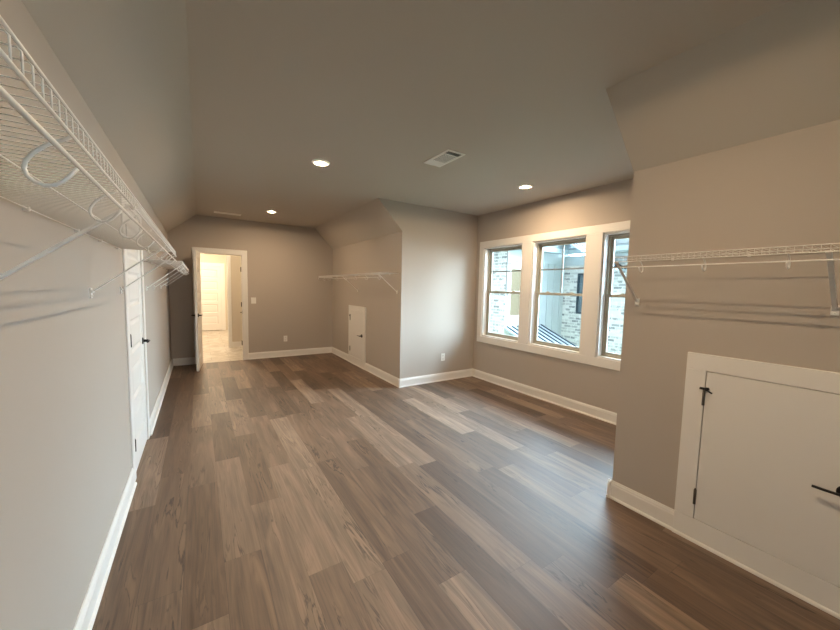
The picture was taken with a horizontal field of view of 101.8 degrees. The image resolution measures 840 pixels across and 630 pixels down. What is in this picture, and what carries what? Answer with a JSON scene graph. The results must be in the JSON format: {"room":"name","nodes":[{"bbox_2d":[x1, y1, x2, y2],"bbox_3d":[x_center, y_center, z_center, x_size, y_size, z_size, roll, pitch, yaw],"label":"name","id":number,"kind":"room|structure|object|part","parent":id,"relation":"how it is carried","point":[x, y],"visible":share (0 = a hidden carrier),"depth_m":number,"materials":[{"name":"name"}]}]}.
{"room":"walk-in closet","nodes":[
{"label":"walk-in closet","id":0,"kind":"room"},
{"bbox_2d":[0,0,171,629],"bbox_3d":[-1.725,0.132,1.756,0.120,2.333,9.987,-2,5,-33],"label":"wall","id":1,"kind":"structure","parent":0,"point":[66,458],"depth_m":1.24,"materials":[{"name":"beige paint"}]},
{"bbox_2d":[0,15,176,297],"bbox_3d":[-0.623,-0.118,0.434,0.312,0.304,4.630,-2,5,-33],"label":"wire shelf","id":2,"kind":"object","parent":1,"relation":"attached to","point":[115,215],"visible":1,"depth_m":0.69,"materials":[{"name":"white metal"}]},
{"bbox_3d":[-0.493,-0.205,0.510,0.006,0.006,4.630,-2,5,-33],"label":"hanging rod","id":3,"kind":"part","parent":2,"relation":"part of","materials":[{"name":"white plastic"}]},
{"bbox_2d":[73,359,172,629],"bbox_3d":[-1.689,1.229,1.881,0.025,0.128,9.987,-2,5,-33],"label":"baseboard","id":4,"kind":"structure","parent":1,"relation":"attached to","point":[85,620],"depth_m":1.79,"materials":[{"name":"white paint"}]},
{"bbox_2d":[119,187,149,480],"bbox_3d":[-2.354,0.144,2.785,0.176,2.120,0.950,-2,5,-33],"label":"door","id":5,"kind":"structure","parent":1,"relation":"in","point":[134,295],"depth_m":2.79,"materials":[{"name":"white paint"}]},
{"bbox_3d":[-2.463,0.235,3.065,0.060,0.062,0.130,-2,5,-33],"label":"handle","id":6,"kind":"part","parent":5,"relation":"part of","materials":[{"name":"black metal"}]},
{"bbox_2d":[144,259,188,290],"bbox_3d":[-3.164,-0.480,4.360,0.312,0.304,2.570,-2,5,-33],"label":"wire shelf","id":7,"kind":"object","parent":1,"relation":"attached to","point":[175,265],"visible":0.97,"depth_m":3.98,"materials":[{"name":"white metal"}]},
{"bbox_2d":[21,0,195,231],"bbox_3d":[-1.516,-1.273,1.760,0.541,0.477,9.987,-2,5,-33],"label":"ceiling","id":8,"kind":"structure","parent":0,"point":[128,61],"depth_m":1.72,"materials":[{"name":"beige paint"}]},
{"bbox_2d":[200,253,229,329],"bbox_3d":[-6.444,-0.860,10.757,2.690,2.692,0.120,-2,5,-33],"label":"wall","id":9,"kind":"structure","parent":0,"point":[206,258],"depth_m":10.72,"materials":[{"name":"beige paint"}]},
{"bbox_2d":[200,262,225,329],"bbox_3d":[-6.601,-0.563,10.607,0.944,2.112,0.096,-2,5,-33],"label":"door","id":10,"kind":"structure","parent":9,"relation":"in","point":[212,274],"depth_m":10.70,"materials":[{"name":"white paint"}]},
{"bbox_2d":[230,255,241,341],"bbox_3d":[-3.955,-0.603,8.209,1.040,2.692,0.120,-2,5,-33],"label":"wall","id":11,"kind":"structure","parent":0,"point":[236,297],"depth_m":7.95,"materials":[{"name":"beige paint"}]},
{"bbox_2d":[226,255,231,347],"bbox_3d":[-4.430,-0.306,7.930,0.075,2.122,0.156,-2,5,-33],"label":"trim","id":12,"kind":"structure","parent":11,"relation":"attached to","point":[228,258],"depth_m":7.87,"materials":[{"name":"white paint"}]},
{"bbox_2d":[232,341,241,346],"bbox_3d":[-3.945,0.678,8.249,1.040,0.128,0.025,-2,5,-33],"label":"baseboard","id":13,"kind":"structure","parent":11,"relation":"attached to","point":[238,343],"depth_m":8.02,"materials":[{"name":"white paint"}]},
{"bbox_2d":[167,215,332,359],"bbox_3d":[-3.184,-0.535,6.787,3.150,2.810,0.120,-2,5,-33],"label":"wall","id":14,"kind":"structure","parent":0,"point":[285,263],"depth_m":6.83,"materials":[{"name":"beige paint"}]},
{"bbox_2d":[191,247,248,370],"bbox_3d":[-3.577,-0.147,6.157,0.909,2.117,0.846,-2,5,-33],"label":"door","id":15,"kind":"structure","parent":14,"relation":"in","point":[196,273],"depth_m":6.20,"materials":[{"name":"white paint"}]},
{"bbox_3d":[-3.755,-0.133,6.455,0.722,2.035,0.120,-2,5,-33],"label":"frame","id":16,"kind":"part","parent":15,"relation":"part of","materials":[{"name":"white paint"}]},
{"bbox_2d":[173,347,331,365],"bbox_3d":[-3.167,0.807,6.837,2.890,0.128,0.025,-2,5,-33],"label":"baseboard","id":17,"kind":"structure","parent":14,"relation":"attached to","point":[271,354],"depth_m":6.98,"materials":[{"name":"white paint"}]},
{"bbox_2d":[251,297,255,303],"bbox_3d":[-3.260,-0.283,6.684,0.088,0.120,0.010,-2,5,-33],"label":"light switch","id":18,"kind":"object","parent":14,"relation":"attached to","point":[253,299],"visible":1,"depth_m":6.68,"materials":[{"name":"white plastic"}]},
{"bbox_2d":[315,198,401,248],"bbox_3d":[-1.190,-1.581,6.084,0.511,0.526,3.056,-2,5,-33],"label":"ceiling","id":19,"kind":"structure","parent":0,"point":[371,220],"depth_m":5.66,"materials":[{"name":"beige paint"}]},
{"bbox_2d":[332,231,401,378],"bbox_3d":[-1.057,-0.185,6.300,0.120,2.284,3.056,-2,5,-33],"label":"wall","id":20,"kind":"structure","parent":0,"point":[383,254],"depth_m":5.76,"materials":[{"name":"beige paint"}]},
{"bbox_2d":[348,305,365,369],"bbox_3d":[-1.210,0.391,6.377,0.079,1.118,0.807,-2,5,-33],"label":"access hatch","id":21,"kind":"object","parent":20,"relation":"attached to","point":[357,317],"visible":1,"depth_m":6.35,"materials":[{"name":"white paint"}]},
{"bbox_3d":[-1.184,0.368,6.391,0.018,0.874,0.607,-2,5,-33],"label":"hatch door","id":22,"kind":"part","parent":21,"relation":"part of","materials":[{"name":"white paint"}]},
{"bbox_2d":[318,272,398,293],"bbox_3d":[-1.248,-0.575,6.178,0.315,0.304,2.993,-2,5,-33],"label":"wire shelf","id":23,"kind":"object","parent":20,"relation":"attached to","point":[377,273],"visible":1,"depth_m":5.75,"materials":[{"name":"white metal"}]},
{"bbox_2d":[332,347,400,387],"bbox_3d":[-1.135,0.892,6.333,0.025,0.128,3.084,-2,5,-33],"label":"baseboard","id":24,"kind":"structure","parent":20,"relation":"attached to","point":[393,380],"depth_m":5.70,"materials":[{"name":"white paint"}]},
{"bbox_2d":[378,198,477,378],"bbox_3d":[0.131,-0.283,5.301,1.821,2.690,0.120,-2,5,-33],"label":"wall","id":25,"kind":"structure","parent":0,"point":[438,278],"depth_m":5.30,"materials":[{"name":"beige paint"}]},
{"bbox_2d":[398,368,472,387],"bbox_3d":[0.294,0.995,5.440,1.455,0.128,0.025,-2,5,-33],"label":"baseboard","id":26,"kind":"structure","parent":25,"relation":"attached to","point":[411,381],"depth_m":5.39,"materials":[{"name":"white paint"}]},
{"bbox_2d":[441,353,444,360],"bbox_3d":[0.368,0.674,5.468,0.074,0.120,0.009,-2,5,-33],"label":"wall outlet","id":27,"kind":"object","parent":25,"relation":"attached to","point":[442,354],"visible":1,"depth_m":5.46,"materials":[{"name":"white plastic"}]},
{"bbox_2d":[92,330,839,629],"bbox_3d":[-1.411,1.107,5.105,4.930,0.120,15.340,-2,5,-33],"label":"floor","id":28,"kind":"structure","parent":0,"point":[312,491],"depth_m":2.14,"materials":[{"name":"brown wood"}]},
{"bbox_2d":[186,0,791,227],"bbox_3d":[0.412,-1.505,2.987,4.039,0.120,9.987,-2,5,-33],"label":"ceiling","id":29,"kind":"structure","parent":0,"point":[374,90],"depth_m":2.15,"materials":[{"name":"beige paint"}]},
{"bbox_2d":[214,211,241,215],"bbox_3d":[-3.322,-1.754,5.895,0.410,0.007,0.160,-2,5,-33],"label":"ceiling vent","id":30,"kind":"object","parent":29,"relation":"in","point":[219,212],"visible":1,"depth_m":5.89,"materials":[{"name":"white metal"}]},
{"bbox_2d":[312,159,329,165],"bbox_3d":[-0.980,-1.501,3.372,0.172,0.011,0.172,-2,5,-33],"label":"recessed light","id":31,"kind":"object","parent":29,"relation":"in","point":[318,162],"visible":1,"depth_m":3.36,"materials":[{"name":"white plastic"}]},
{"bbox_2d":[423,149,465,166],"bbox_3d":[0.222,-1.462,3.196,0.198,0.006,0.396,-2,5,-33],"label":"ceiling vent","id":32,"kind":"object","parent":29,"relation":"in","point":[447,156],"visible":1,"depth_m":3.18,"materials":[{"name":"white metal"}]},
{"bbox_2d":[518,184,532,188],"bbox_3d":[1.233,-1.499,3.992,0.172,0.011,0.172,-2,5,-33],"label":"recessed light","id":33,"kind":"object","parent":29,"relation":"in","point":[524,186],"visible":1,"depth_m":3.98,"materials":[{"name":"white plastic"}]},
{"bbox_2d":[473,178,632,412],"bbox_3d":[1.814,-0.179,4.469,0.140,2.690,3.354,-2,5,-33],"label":"wall","id":34,"kind":"structure","parent":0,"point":[596,386],"depth_m":4.39,"materials":[{"name":"beige paint"}]},
{"bbox_2d":[481,243,521,342],"bbox_3d":[1.303,-0.342,5.290,0.140,1.437,0.784,-2,5,-33],"label":"window","id":35,"kind":"structure","parent":34,"relation":"attached to","point":[488,257],"depth_m":5.55,"materials":[{"name":"white paint"}]},
{"bbox_3d":[1.314,-0.014,5.328,0.024,0.705,0.712,-2,5,-33],"label":"sash","id":36,"kind":"part","parent":35,"relation":"part of","materials":[{"name":"beige"}]},
{"bbox_3d":[1.351,-0.678,5.290,0.024,0.694,0.712,-2,5,-33],"label":"sash","id":37,"kind":"part","parent":35,"relation":"part of","materials":[{"name":"beige"}]},
{"bbox_2d":[492,251,520,291],"bbox_3d":[1.351,-0.678,5.290,0.016,0.630,0.648,-2,5,-33],"label":"grille","id":38,"kind":"object","parent":35,"relation":"attached to","point":[506,271],"depth_m":5.30,"materials":[{"name":"grey"}]},
{"bbox_2d":[472,369,616,424],"bbox_3d":[1.732,1.099,4.535,0.025,0.128,3.114,-2,5,-33],"label":"baseboard","id":39,"kind":"structure","parent":34,"relation":"attached to","point":[592,411],"depth_m":4.51,"materials":[{"name":"white paint"}]},
{"bbox_2d":[529,235,586,353],"bbox_3d":[1.825,-0.267,4.485,0.140,1.437,0.783,-2,5,-33],"label":"window","id":40,"kind":"structure","parent":34,"relation":"attached to","point":[538,246],"depth_m":4.73,"materials":[{"name":"white paint"}]},
{"bbox_3d":[1.836,0.061,4.523,0.024,0.705,0.711,-2,5,-33],"label":"sash","id":41,"kind":"part","parent":40,"relation":"part of","materials":[{"name":"beige"}]},
{"bbox_3d":[1.873,-0.603,4.485,0.024,0.694,0.711,-2,5,-33],"label":"sash","id":42,"kind":"part","parent":40,"relation":"part of","materials":[{"name":"beige"}]},
{"bbox_2d":[541,245,583,292],"bbox_3d":[1.873,-0.603,4.485,0.016,0.630,0.647,-2,5,-33],"label":"grille","id":43,"kind":"object","parent":40,"relation":"attached to","point":[542,246],"depth_m":4.50,"materials":[{"name":"grey"}]},
{"bbox_2d":[596,230,629,361],"bbox_3d":[2.356,-0.191,3.664,0.140,1.437,0.783,-2,5,-33],"label":"window","id":44,"kind":"structure","parent":34,"relation":"attached to","point":[610,238],"depth_m":3.95,"materials":[{"name":"white paint"}]},
{"bbox_3d":[2.367,0.138,3.702,0.024,0.705,0.711,-2,5,-33],"label":"sash","id":45,"kind":"part","parent":44,"relation":"part of","materials":[{"name":"beige"}]},
{"bbox_3d":[2.404,-0.526,3.664,0.024,0.694,0.711,-2,5,-33],"label":"sash","id":46,"kind":"part","parent":44,"relation":"part of","materials":[{"name":"beige wood"}]},
{"bbox_2d":[606,89,633,479],"bbox_3d":[1.883,-0.031,2.595,1.821,2.690,0.120,-2,5,-33],"label":"wall","id":47,"kind":"structure","parent":0,"point":[606,89],"depth_m":2.35,"materials":[{"name":"beige paint"}]},
{"bbox_2d":[606,480,611,497],"bbox_3d":[1.968,1.236,2.855,1.455,0.128,0.025,-2,5,-33],"label":"baseboard","id":48,"kind":"structure","parent":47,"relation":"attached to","point":[610,481],"depth_m":2.45,"materials":[{"name":"white paint"}]},
{"bbox_2d":[607,0,839,171],"bbox_3d":[2.361,-1.069,0.599,0.511,0.526,3.811,-2,5,-33],"label":"ceiling","id":49,"kind":"structure","parent":0,"point":[776,72],"depth_m":1.69,"materials":[{"name":"beige paint"}]},
{"bbox_2d":[613,120,839,508],"bbox_3d":[2.494,0.327,0.815,0.120,2.284,3.811,-2,5,-33],"label":"wall","id":50,"kind":"structure","parent":0,"point":[783,189],"depth_m":1.92,"materials":[{"name":"beige paint"}]},
{"bbox_2d":[606,479,673,530],"bbox_3d":[2.401,1.401,0.872,0.025,0.128,3.839,-2,5,-33],"label":"baseboard","id":51,"kind":"structure","parent":50,"relation":"attached to","point":[647,507],"depth_m":2.28,"materials":[{"name":"white paint"}]},
{"bbox_2d":[612,243,839,315],"bbox_3d":[1.987,-0.117,1.183,0.312,0.304,2.455,-2,5,-33],"label":"wire shelf","id":52,"kind":"object","parent":50,"relation":"attached to","point":[835,308],"visible":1,"depth_m":1.60,"materials":[{"name":"white metal"}]},
{"bbox_3d":[1.861,-0.197,1.094,0.006,0.006,2.455,-2,5,-33],"label":"hanging rod","id":53,"kind":"part","parent":52,"relation":"part of","materials":[{"name":"white plastic"}]},
{"bbox_2d":[672,352,839,618],"bbox_3d":[1.790,0.816,1.744,0.079,1.131,0.797,-2,5,-33],"label":"access hatch","id":54,"kind":"object","parent":50,"relation":"attached to","point":[758,484],"visible":1,"depth_m":1.77,"materials":[{"name":"white paint"}]},
{"bbox_3d":[1.789,1.370,1.796,0.010,0.018,0.797,-2,5,-33],"label":"shoe moulding","id":55,"kind":"part","parent":54,"relation":"part of","materials":[{"name":"white paint"}]},
{"bbox_3d":[1.815,0.793,1.759,0.018,0.887,0.597,-2,5,-33],"label":"hatch door","id":56,"kind":"part","parent":54,"relation":"part of","materials":[{"name":"white paint"}]},
{"bbox_3d":[1.895,0.808,1.563,0.060,0.062,0.129,-2,5,-33],"label":"door handle","id":57,"kind":"part","parent":54,"relation":"part of","materials":[{"name":"black metal"}]},
{"label":"outside","id":58,"kind":"structure","parent":0,"visible":0},
{"bbox_3d":[-0.478,4.719,0.131,80.000,0.100,80.000,-2,5,-33],"label":"ground","id":59,"kind":"structure","parent":58,"visible":0},
{"bbox_2d":[489,238,628,353],"bbox_3d":[3.486,0.471,11.621,5.110,6.750,8.400,-2,5,-33],"label":"house","id":60,"kind":"structure","parent":59,"relation":"on","point":[559,322],"depth_m":9.64,"materials":[{"name":"brick"}]}
]}

